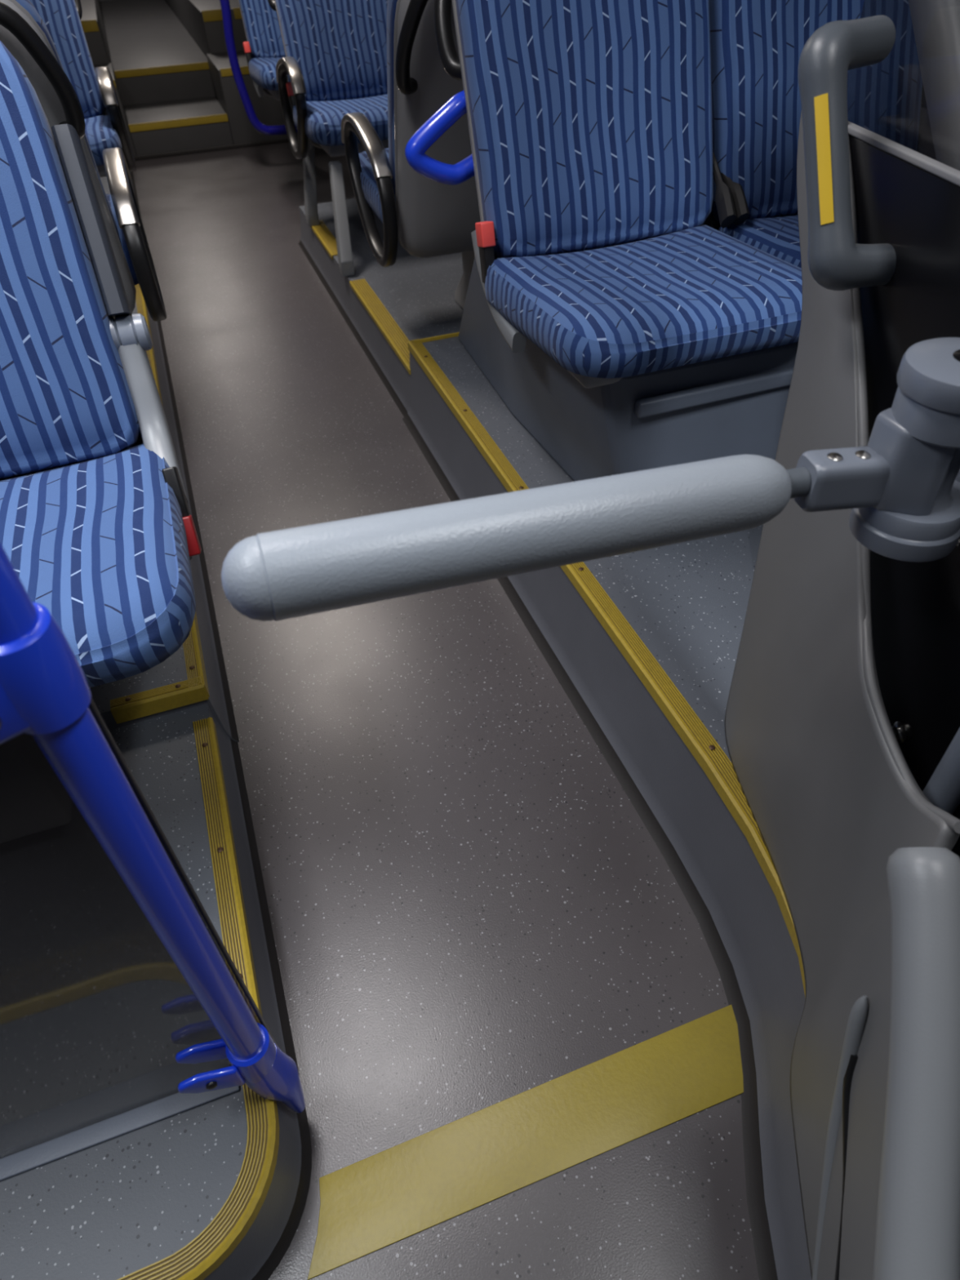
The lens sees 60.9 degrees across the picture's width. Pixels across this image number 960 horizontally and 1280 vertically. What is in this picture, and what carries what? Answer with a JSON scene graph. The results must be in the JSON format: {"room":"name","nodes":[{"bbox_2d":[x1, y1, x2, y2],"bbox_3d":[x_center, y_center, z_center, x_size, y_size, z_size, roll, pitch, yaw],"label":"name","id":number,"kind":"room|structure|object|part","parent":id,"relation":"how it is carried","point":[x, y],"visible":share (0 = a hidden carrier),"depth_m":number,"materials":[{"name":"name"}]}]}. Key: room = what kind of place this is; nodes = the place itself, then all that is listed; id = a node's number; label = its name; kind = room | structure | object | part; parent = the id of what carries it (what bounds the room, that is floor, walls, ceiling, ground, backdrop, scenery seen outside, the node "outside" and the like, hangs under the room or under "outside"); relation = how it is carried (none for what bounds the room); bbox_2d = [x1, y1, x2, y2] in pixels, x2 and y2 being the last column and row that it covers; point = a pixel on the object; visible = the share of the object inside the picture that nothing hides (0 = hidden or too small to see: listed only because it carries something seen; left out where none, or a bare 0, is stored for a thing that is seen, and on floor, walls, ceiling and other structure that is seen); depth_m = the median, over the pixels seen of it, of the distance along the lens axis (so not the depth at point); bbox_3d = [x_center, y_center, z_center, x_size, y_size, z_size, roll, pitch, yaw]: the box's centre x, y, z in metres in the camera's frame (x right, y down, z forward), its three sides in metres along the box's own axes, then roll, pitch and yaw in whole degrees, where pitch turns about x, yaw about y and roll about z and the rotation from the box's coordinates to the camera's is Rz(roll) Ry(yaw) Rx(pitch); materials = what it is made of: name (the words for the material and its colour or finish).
{"room":"vehicle interior","nodes":[
{"label":"vehicle interior","id":0,"kind":"room"},
{"bbox_2d":[80,0,111,64],"bbox_3d":[-3.496,-4.774,6.552,0.975,0.665,4.480,-15,45,-13],"label":"floor","id":1,"kind":"structure","parent":0,"point":[97,43],"depth_m":5.01,"materials":[{"name":"plastic"}]},
{"bbox_2d":[80,19,98,32],"bbox_3d":[-2.340,-3.686,4.897,0.087,0.054,0.030,-15,45,-13],"label":"edging","id":2,"kind":"object","parent":1,"relation":"attached to","point":[91,25],"visible":1,"depth_m":4.89,"materials":[{"name":"yellow plastic"}]},
{"bbox_2d":[93,62,136,156],"bbox_3d":[-2.615,-3.057,4.852,0.987,0.455,0.660,-15,45,-13],"label":"floor","id":3,"kind":"structure","parent":0,"point":[109,65],"depth_m":4.77,"materials":[{"name":"plastic"}]},
{"bbox_2d":[0,703,311,1279],"bbox_3d":[-0.763,0.547,1.119,0.943,0.120,0.898,-15,45,-13],"label":"floor","id":4,"kind":"structure","parent":0,"point":[113,1209],"depth_m":0.96,"materials":[{"name":"plastic"}]},
{"bbox_2d":[0,542,305,1113],"bbox_3d":[-0.330,-0.211,0.286,0.139,2.245,0.072,-15,45,-13],"label":"pole","id":5,"kind":"object","parent":4,"relation":"attached to","point":[45,692],"visible":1,"depth_m":0.60,"materials":[{"name":"blue metal"}]},
{"bbox_2d":[0,697,278,1181],"bbox_3d":[-0.673,0.388,0.683,0.880,0.704,0.030,-15,45,-13],"label":"glass screen","id":6,"kind":"object","parent":5,"relation":"attached to","point":[96,1014],"visible":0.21,"depth_m":0.80,"materials":[{"name":"black"}]},
{"bbox_2d":[116,717,279,1279],"bbox_3d":[-0.769,0.523,1.066,0.922,0.024,0.819,-15,45,-13],"label":"edging","id":7,"kind":"object","parent":4,"relation":"on","point":[203,1255],"visible":0.92,"depth_m":0.98,"materials":[{"name":"yellow plastic"}]},
{"bbox_2d":[100,0,215,106],"bbox_3d":[-2.745,-4.879,6.810,0.601,0.410,4.500,-15,45,-13],"label":"floor","id":8,"kind":"structure","parent":0,"point":[140,33],"depth_m":5.62,"materials":[{"name":"plastic"}]},
{"bbox_2d":[114,62,209,78],"bbox_3d":[-1.997,-3.584,5.131,0.571,0.036,0.030,-15,45,-13],"label":"edging","id":9,"kind":"object","parent":8,"relation":"attached to","point":[201,65],"visible":0.98,"depth_m":5.12,"materials":[{"name":"yellow plastic"}]},
{"bbox_2d":[89,171,239,742],"bbox_3d":[-1.714,-1.261,3.039,0.946,0.165,4.750,-15,45,-13],"label":"floor","id":10,"kind":"structure","parent":0,"point":[173,669],"depth_m":1.66,"materials":[{"name":"plastic"}]},
{"bbox_2d":[29,0,136,177],"bbox_3d":[-1.754,-1.771,2.768,1.016,0.949,0.775,-15,45,-13],"label":"seat","id":11,"kind":"object","parent":10,"relation":"on","point":[95,91],"visible":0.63,"depth_m":2.80,"materials":[{"name":"fabric"}]},
{"bbox_3d":[-1.611,-2.085,2.799,0.468,0.546,0.257,-15,45,-13],"label":"backrest","id":12,"kind":"part","parent":11,"relation":"part of","materials":[{"name":"fabric"}]},
{"bbox_3d":[-1.509,-2.329,2.856,0.184,0.260,0.099,9,45,12],"label":"grab handle","id":13,"kind":"part","parent":11,"relation":"part of","materials":[{"name":"silver metal"}]},
{"bbox_3d":[-1.744,-1.603,2.795,0.908,0.048,0.390,-15,45,-13],"label":"seat frame","id":14,"kind":"part","parent":11,"relation":"part of","materials":[{"name":"grey plastic"}]},
{"bbox_2d":[84,115,122,165],"bbox_3d":[-1.479,-1.674,2.772,0.496,0.117,0.470,-15,45,-13],"label":"seat cushion","id":15,"kind":"object","parent":11,"relation":"on","point":[102,132],"depth_m":2.68,"materials":[{"name":"fabric"}]},
{"bbox_3d":[-1.285,-1.912,2.807,0.043,0.106,0.388,-15,45,-13],"label":"armrest","id":16,"kind":"part","parent":11,"relation":"part of","materials":[{"name":"metal"}]},
{"bbox_3d":[-1.287,-1.836,2.903,0.035,0.323,0.404,-15,45,-13],"label":"armrest","id":17,"kind":"part","parent":11,"relation":"part of","materials":[{"name":"black plastic"}]},
{"bbox_2d":[0,0,166,321],"bbox_3d":[-1.274,-0.867,1.791,1.016,0.949,0.775,-15,45,-13],"label":"seat","id":18,"kind":"object","parent":10,"relation":"on","point":[24,33],"visible":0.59,"depth_m":1.65,"materials":[{"name":"fabric"}]},
{"bbox_3d":[-0.802,-0.997,1.419,0.099,0.260,0.184,25,50,26],"label":"grab handle","id":19,"kind":"part","parent":18,"relation":"part of","materials":[{"name":"black plastic"}]},
{"bbox_3d":[-1.013,-0.959,1.583,0.468,0.546,0.257,-15,45,-13],"label":"backrest","id":20,"kind":"part","parent":18,"relation":"part of","materials":[{"name":"fabric"}]},
{"bbox_3d":[-0.833,-1.062,1.888,0.043,0.106,0.388,-15,45,-13],"label":"armrest","id":21,"kind":"part","parent":18,"relation":"part of","materials":[{"name":"metal"}]},
{"bbox_2d":[106,194,138,284],"bbox_3d":[-1.103,-0.964,2.006,0.496,0.117,0.470,-15,45,-13],"label":"seat cushion","id":22,"kind":"object","parent":18,"relation":"on","point":[122,240],"depth_m":1.92,"materials":[{"name":"fabric"}]},
{"bbox_3d":[-0.823,-0.962,1.959,0.035,0.323,0.404,-15,45,-13],"label":"armrest","id":23,"kind":"part","parent":18,"relation":"part of","materials":[{"name":"black plastic"}]},
{"bbox_2d":[0,40,201,688],"bbox_3d":[-0.900,-0.157,1.024,1.010,0.949,0.729,-15,45,-13],"label":"seat","id":24,"kind":"object","parent":10,"relation":"on","point":[98,530],"visible":0.96,"depth_m":1.08,"materials":[{"name":"fabric"}]},
{"bbox_3d":[-0.762,-0.486,1.072,0.468,0.546,0.257,-15,45,-13],"label":"backrest","id":25,"kind":"part","parent":24,"relation":"part of","materials":[{"name":"fabric"}]},
{"bbox_3d":[-0.765,-0.442,1.131,0.466,0.682,0.264,-15,45,-13],"label":"shell trim","id":26,"kind":"part","parent":24,"relation":"part of","materials":[{"name":"grey plastic"}]},
{"bbox_3d":[-0.535,-0.572,1.131,0.030,0.240,0.165,-15,45,-13],"label":"armrest","id":27,"kind":"part","parent":24,"relation":"part of","materials":[{"name":"plastic"}]},
{"bbox_2d":[0,444,195,688],"bbox_3d":[-0.631,-0.075,1.045,0.496,0.117,0.470,-15,45,-13],"label":"seat cushion","id":28,"kind":"object","parent":24,"relation":"on","point":[104,540],"depth_m":1.01,"materials":[{"name":"fabric"}]},
{"bbox_2d":[110,675,208,724],"bbox_3d":[-0.565,0.105,1.440,0.158,0.036,0.027,-15,45,-13],"label":"edging","id":29,"kind":"object","parent":10,"relation":"attached to","point":[158,700],"visible":1,"depth_m":1.43,"materials":[{"name":"yellow plastic"}]},
{"bbox_2d":[134,284,209,697],"bbox_3d":[-1.294,-1.406,3.068,0.027,0.036,4.690,-15,45,-13],"label":"edging","id":30,"kind":"object","parent":10,"relation":"on","point":[194,661],"visible":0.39,"depth_m":1.53,"materials":[{"name":"yellow plastic"}]},
{"bbox_2d":[124,95,233,155],"bbox_3d":[-1.875,-3.172,5.095,0.571,0.235,0.640,-15,45,-13],"label":"step","id":31,"kind":"structure","parent":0,"point":[216,134],"depth_m":4.89,"materials":[{"name":"plastic"}]},
{"bbox_2d":[128,113,228,132],"bbox_3d":[-1.774,-3.049,4.810,0.565,0.036,0.030,-15,45,-13],"label":"edging","id":32,"kind":"object","parent":31,"relation":"attached to","point":[193,121],"visible":1,"depth_m":4.80,"materials":[{"name":"yellow plastic"}]},
{"bbox_2d":[164,0,247,56],"bbox_3d":[-1.989,-5.187,6.910,1.020,0.665,4.480,-15,45,-13],"label":"floor","id":33,"kind":"structure","parent":0,"point":[209,36],"depth_m":5.21,"materials":[{"name":"plastic"}]},
{"bbox_2d":[201,8,222,22],"bbox_3d":[-1.644,-3.876,5.063,0.152,0.054,0.030,-15,45,-13],"label":"edging","id":34,"kind":"object","parent":33,"relation":"attached to","point":[215,15],"visible":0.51,"depth_m":5.05,"materials":[{"name":"yellow plastic"}]},
{"bbox_2d":[232,7,242,19],"bbox_3d":[-1.394,-3.945,5.122,0.300,0.054,0.030,-15,45,-13],"label":"edging","id":35,"kind":"object","parent":33,"relation":"attached to","point":[237,11],"visible":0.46,"depth_m":5.08,"materials":[{"name":"yellow plastic"}]},
{"bbox_2d":[206,50,297,144],"bbox_3d":[-1.124,-3.466,5.206,1.042,0.455,0.660,-15,45,-13],"label":"floor","id":36,"kind":"structure","parent":0,"point":[268,109],"depth_m":4.91,"materials":[{"name":"plastic"}]},
{"bbox_2d":[219,66,249,76],"bbox_3d":[-1.379,-3.318,4.754,0.260,0.036,0.030,-15,45,-13],"label":"edging","id":37,"kind":"object","parent":36,"relation":"on","point":[225,72],"visible":0.56,"depth_m":4.73,"materials":[{"name":"yellow plastic"}]},
{"bbox_2d":[238,0,290,100],"bbox_3d":[-0.607,-2.921,3.744,0.991,0.687,0.775,-15,45,-13],"label":"seat","id":38,"kind":"object","parent":36,"relation":"on","point":[264,47],"visible":0.26,"depth_m":3.75,"materials":[{"name":"fabric"}]},
{"bbox_3d":[-0.890,-2.978,3.823,0.466,0.682,0.264,-15,45,-13],"label":"shell trim","id":39,"kind":"part","parent":38,"relation":"part of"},
{"bbox_3d":[-0.889,-3.022,3.763,0.468,0.546,0.257,-15,45,-13],"label":"backrest","id":40,"kind":"part","parent":38,"relation":"part of","materials":[{"name":"fabric"}]},
{"bbox_2d":[248,57,290,90],"bbox_3d":[-0.779,-2.605,3.732,0.496,0.117,0.470,-15,45,-13],"label":"seat cushion","id":41,"kind":"object","parent":38,"relation":"on","point":[262,70],"depth_m":3.58,"materials":[{"name":"fabric"}]},
{"bbox_3d":[-0.551,-2.669,3.871,0.908,0.048,0.390,-15,45,-13],"label":"seat frame","id":42,"kind":"part","parent":38,"relation":"part of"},
{"bbox_2d":[297,198,463,417],"bbox_3d":[-0.045,-1.402,3.113,1.012,0.150,1.740,-15,45,-13],"label":"floor","id":43,"kind":"structure","parent":0,"point":[418,294],"depth_m":2.86,"materials":[{"name":"plastic"}]},
{"bbox_2d":[310,220,337,259],"bbox_3d":[-0.608,-1.593,3.239,0.055,0.016,0.440,-15,45,-13],"label":"edging","id":44,"kind":"object","parent":43,"relation":"on","point":[324,235],"visible":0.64,"depth_m":3.23,"materials":[{"name":"yellow plastic"}]},
{"bbox_2d":[267,0,388,276],"bbox_3d":[-0.206,-2.071,3.027,1.016,0.949,0.963,-15,45,-13],"label":"seat","id":45,"kind":"object","parent":43,"relation":"on","point":[335,62],"visible":0.54,"depth_m":3.00,"materials":[{"name":"fabric"}]},
{"bbox_3d":[-0.733,-2.486,3.004,0.099,0.260,0.184,25,50,26],"label":"grab handle","id":46,"kind":"part","parent":45,"relation":"part of","materials":[{"name":"silver metal"}]},
{"bbox_3d":[-0.683,-2.022,2.914,0.043,0.106,0.388,-15,45,-13],"label":"armrest","id":47,"kind":"part","parent":45,"relation":"part of","materials":[{"name":"metal"}]},
{"bbox_3d":[-0.685,-1.946,3.010,0.035,0.323,0.404,-15,45,-13],"label":"armrest","id":48,"kind":"part","parent":45,"relation":"part of","materials":[{"name":"black plastic"}]},
{"bbox_3d":[-0.515,-2.287,3.083,0.466,0.682,0.264,-15,45,-13],"label":"shell trim","id":49,"kind":"part","parent":45,"relation":"part of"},
{"bbox_3d":[-0.684,-1.852,3.285,0.063,0.310,0.145,6,44,10],"label":"leg","id":50,"kind":"part","parent":45,"relation":"part of","materials":[{"name":"grey metal"}]},
{"bbox_3d":[-0.513,-2.331,3.024,0.468,0.546,0.257,-15,45,-13],"label":"backrest","id":51,"kind":"part","parent":45,"relation":"part of","materials":[{"name":"fabric"}]},
{"bbox_2d":[293,93,388,146],"bbox_3d":[-0.404,-1.914,2.992,0.496,0.117,0.470,-15,45,-13],"label":"seat cushion","id":52,"kind":"object","parent":45,"relation":"on","point":[320,119],"depth_m":2.85,"materials":[{"name":"fabric"}]},
{"bbox_3d":[-0.495,-1.496,2.901,0.053,0.310,0.260,-7,44,-4],"label":"leg","id":53,"kind":"part","parent":45,"relation":"part of","materials":[{"name":"grey metal"}]},
{"bbox_3d":[-0.176,-1.977,3.132,0.908,0.048,0.390,-15,45,-13],"label":"seat frame","id":54,"kind":"part","parent":45,"relation":"part of","materials":[{"name":"grey plastic"}]},
{"bbox_2d":[349,278,410,374],"bbox_3d":[-0.306,-1.024,2.625,0.055,0.016,0.760,-15,45,-13],"label":"edging","id":55,"kind":"object","parent":43,"relation":"on","point":[388,327],"visible":0.76,"depth_m":2.62,"materials":[{"name":"yellow plastic"}]},
{"bbox_2d":[341,0,480,309],"bbox_3d":[0.167,-1.368,2.268,1.016,0.949,0.775,-15,45,-13],"label":"seat","id":56,"kind":"object","parent":43,"relation":"on","point":[428,218],"visible":0.35,"depth_m":2.05,"materials":[{"name":"plastic"}]},
{"bbox_3d":[-0.306,-1.312,2.147,0.043,0.106,0.388,-15,45,-13],"label":"armrest","id":57,"kind":"part","parent":56,"relation":"part of","materials":[{"name":"metal"}]},
{"bbox_3d":[-0.296,-1.213,2.218,0.035,0.323,0.404,-15,45,-13],"label":"armrest","id":58,"kind":"part","parent":56,"relation":"part of","materials":[{"name":"black plastic"}]},
{"bbox_2d":[359,147,395,223],"bbox_3d":[-0.102,-1.345,2.377,0.496,0.117,0.470,-15,45,-13],"label":"seat cushion","id":59,"kind":"object","parent":56,"relation":"on","point":[369,196],"depth_m":2.30,"materials":[{"name":"fabric"}]},
{"bbox_3d":[0.010,-1.346,1.960,0.468,0.546,0.257,-15,45,-13],"label":"backrest","id":60,"kind":"part","parent":56,"relation":"part of","materials":[{"name":"fabric"}]},
{"bbox_3d":[0.018,-1.284,2.000,0.466,0.682,0.264,-15,45,-13],"label":"shell trim","id":61,"kind":"part","parent":56,"relation":"part of","materials":[{"name":"grey plastic"}]},
{"bbox_3d":[-0.101,-1.295,1.719,0.184,0.260,0.099,9,45,12],"label":"grab handle","id":62,"kind":"part","parent":56,"relation":"part of","materials":[{"name":"black plastic"}]},
{"bbox_3d":[0.004,-1.189,2.552,0.124,0.310,0.223,-15,45,-13],"label":"leg","id":63,"kind":"part","parent":56,"relation":"part of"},
{"bbox_2d":[133,142,759,1279],"bbox_3d":[-0.473,-0.527,2.366,2.600,0.060,7.460,-15,45,-13],"label":"floor","id":64,"kind":"structure","parent":0,"point":[470,909],"depth_m":1.40,"materials":[{"name":"plastic"}]},
{"bbox_2d":[219,0,315,165],"bbox_3d":[-1.116,-3.116,4.100,0.383,1.351,0.080,-15,45,-13],"label":"guard rail","id":65,"kind":"object","parent":64,"relation":"on","point":[278,130],"visible":0.79,"depth_m":4.21,"materials":[{"name":"blue metal"}]},
{"bbox_3d":[-1.119,-3.177,4.042,0.383,1.183,0.046,-15,45,-13],"label":"rail","id":66,"kind":"part","parent":65,"relation":"part of","materials":[{"name":"blue metal"}]},
{"bbox_2d":[307,1004,743,1279],"bbox_3d":[0.083,0.639,1.065,0.644,0.002,0.106,-15,45,-13],"label":"floor marking","id":67,"kind":"object","parent":64,"relation":"on","point":[376,1202],"depth_m":1.06,"materials":[{"name":"yellow paint"}]},
{"bbox_2d":[402,336,811,1279],"bbox_3d":[0.566,-0.054,1.605,1.230,0.230,2.500,-15,45,-13],"label":"floor","id":68,"kind":"structure","parent":0,"point":[687,602],"depth_m":1.39,"materials":[{"name":"plastic"}]},
{"bbox_2d":[413,332,458,343],"bbox_3d":[-0.095,-0.859,2.329,0.195,0.022,0.023,-15,45,-13],"label":"edging","id":69,"kind":"object","parent":68,"relation":"on","point":[456,334],"visible":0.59,"depth_m":2.31,"materials":[{"name":"yellow plastic"}]},
{"bbox_2d":[407,338,805,997],"bbox_3d":[0.136,-0.210,1.634,0.092,0.026,1.969,-14,45,-11],"label":"edging","id":70,"kind":"object","parent":68,"relation":"on","point":[719,770],"visible":0.77,"depth_m":1.34,"materials":[{"name":"yellow plastic"}]},
{"bbox_2d":[404,0,922,481],"bbox_3d":[0.393,-0.928,1.677,1.082,0.949,1.088,-15,45,-13],"label":"seat","id":71,"kind":"object","parent":68,"relation":"on","point":[633,300],"visible":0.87,"depth_m":1.50,"materials":[{"name":"fabric"}]},
{"bbox_3d":[-0.037,-0.953,1.541,0.224,0.163,0.043,-20,46,-17],"label":"handle","id":72,"kind":"part","parent":71,"relation":"part of","materials":[{"name":"blue plastic"}]},
{"bbox_3d":[-0.019,-1.192,1.490,0.099,0.260,0.184,25,50,26],"label":"grab handle","id":73,"kind":"part","parent":71,"relation":"part of","materials":[{"name":"black plastic"}]},
{"bbox_3d":[0.200,-0.993,1.568,0.466,0.682,0.264,-15,45,-13],"label":"shell trim","id":74,"kind":"part","parent":71,"relation":"part of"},
{"bbox_3d":[0.202,-1.037,1.509,0.468,0.546,0.257,-15,45,-13],"label":"backrest","id":75,"kind":"part","parent":71,"relation":"part of","materials":[{"name":"fabric"}]},
{"bbox_3d":[0.539,-0.683,1.617,0.908,0.048,0.390,-15,45,-13],"label":"seat frame","id":76,"kind":"part","parent":71,"relation":"part of","materials":[{"name":"grey plastic"}]},
{"bbox_2d":[484,224,802,378],"bbox_3d":[0.311,-0.620,1.477,0.496,0.117,0.470,-15,45,-13],"label":"seat cushion","id":77,"kind":"object","parent":71,"relation":"on","point":[670,298],"depth_m":1.37,"materials":[{"name":"fabric"}]},
{"bbox_3d":[0.660,-1.119,1.678,0.466,0.682,0.264,-15,45,-13],"label":"shell trim","id":78,"kind":"part","parent":71,"relation":"part of","materials":[{"name":"black plastic"}]},
{"bbox_2d":[718,215,801,268],"bbox_3d":[0.783,-0.749,1.589,0.480,0.117,0.470,-15,45,-13],"label":"seat cushion","id":79,"kind":"object","parent":71,"relation":"on","point":[778,236],"depth_m":1.59,"materials":[{"name":"fabric"}]},
{"bbox_3d":[0.662,-1.163,1.618,0.468,0.546,0.257,-15,45,-13],"label":"backrest","id":80,"kind":"part","parent":71,"relation":"part of","materials":[{"name":"fabric"}]},
{"bbox_2d":[724,14,959,1279],"bbox_3d":[0.328,-0.252,0.495,0.292,1.839,0.991,-8,44,-5],"label":"wall","id":81,"kind":"structure","parent":68,"relation":"on","point":[842,724],"depth_m":0.81,"materials":[{"name":"plastic"}]},
{"bbox_2d":[221,337,959,621],"bbox_3d":[0.143,-0.098,0.646,0.673,0.174,0.100,-15,45,-12],"label":"barrier arm","id":82,"kind":"object","parent":81,"relation":"attached to","point":[901,489],"visible":1,"depth_m":0.63,"materials":[{"name":"plastic"}]},
{"bbox_3d":[0.278,-0.136,0.700,0.052,0.028,0.025,-15,45,-13],"label":"arm rod","id":83,"kind":"part","parent":82,"relation":"part of","materials":[{"name":"rubber"}]},
{"bbox_2d":[792,445,889,512],"bbox_3d":[0.323,-0.140,0.709,0.096,0.054,0.038,-9,44,-7],"label":"socket","id":84,"kind":"object","parent":82,"relation":"attached to","point":[857,477],"depth_m":0.69,"materials":[{"name":"metal"}]},
{"bbox_3d":[0.387,-0.141,0.714,0.093,0.117,0.093,-15,45,-13],"label":"post","id":85,"kind":"part","parent":82,"relation":"part of","materials":[{"name":"grey plastic"}]},
{"bbox_3d":[0.356,-0.466,0.790,0.112,0.210,0.152,-15,45,-13],"label":"grab handle","id":86,"kind":"part","parent":81,"relation":"part of","materials":[{"name":"plastic"}]},
{"bbox_3d":[0.340,0.363,0.626,0.063,0.255,0.350,6,44,10],"label":"door rail","id":87,"kind":"part","parent":81,"relation":"part of","materials":[{"name":"plastic"}]},
{"bbox_3d":[0.460,0.083,0.748,0.037,0.758,0.033,-15,45,-13],"label":"edge post","id":88,"kind":"part","parent":81,"relation":"part of","materials":[{"name":"grey plastic"}]},
{"bbox_2d":[908,0,959,170],"bbox_3d":[0.836,-0.485,1.171,0.455,0.972,0.629,-15,45,-13],"label":"panel","id":89,"kind":"object","parent":68,"relation":"on","point":[935,23],"visible":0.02,"depth_m":1.02,"materials":[{"name":"plastic"}]},
{"bbox_2d":[917,106,936,159],"bbox_3d":[-0.134,-3.345,3.646,0.060,2.360,12.600,-15,45,-13],"label":"wall","id":90,"kind":"structure","parent":0,"point":[925,145],"depth_m":1.70,"materials":[{"name":"grey plastic"}]},
{"bbox_2d":[133,136,297,160],"bbox_3d":[-1.302,-3.056,5.012,1.673,0.022,0.012,-15,45,-13],"label":"baseboard","id":91,"kind":"structure","parent":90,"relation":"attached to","point":[284,140],"depth_m":4.93,"materials":[{"name":"rubber"}]}
]}

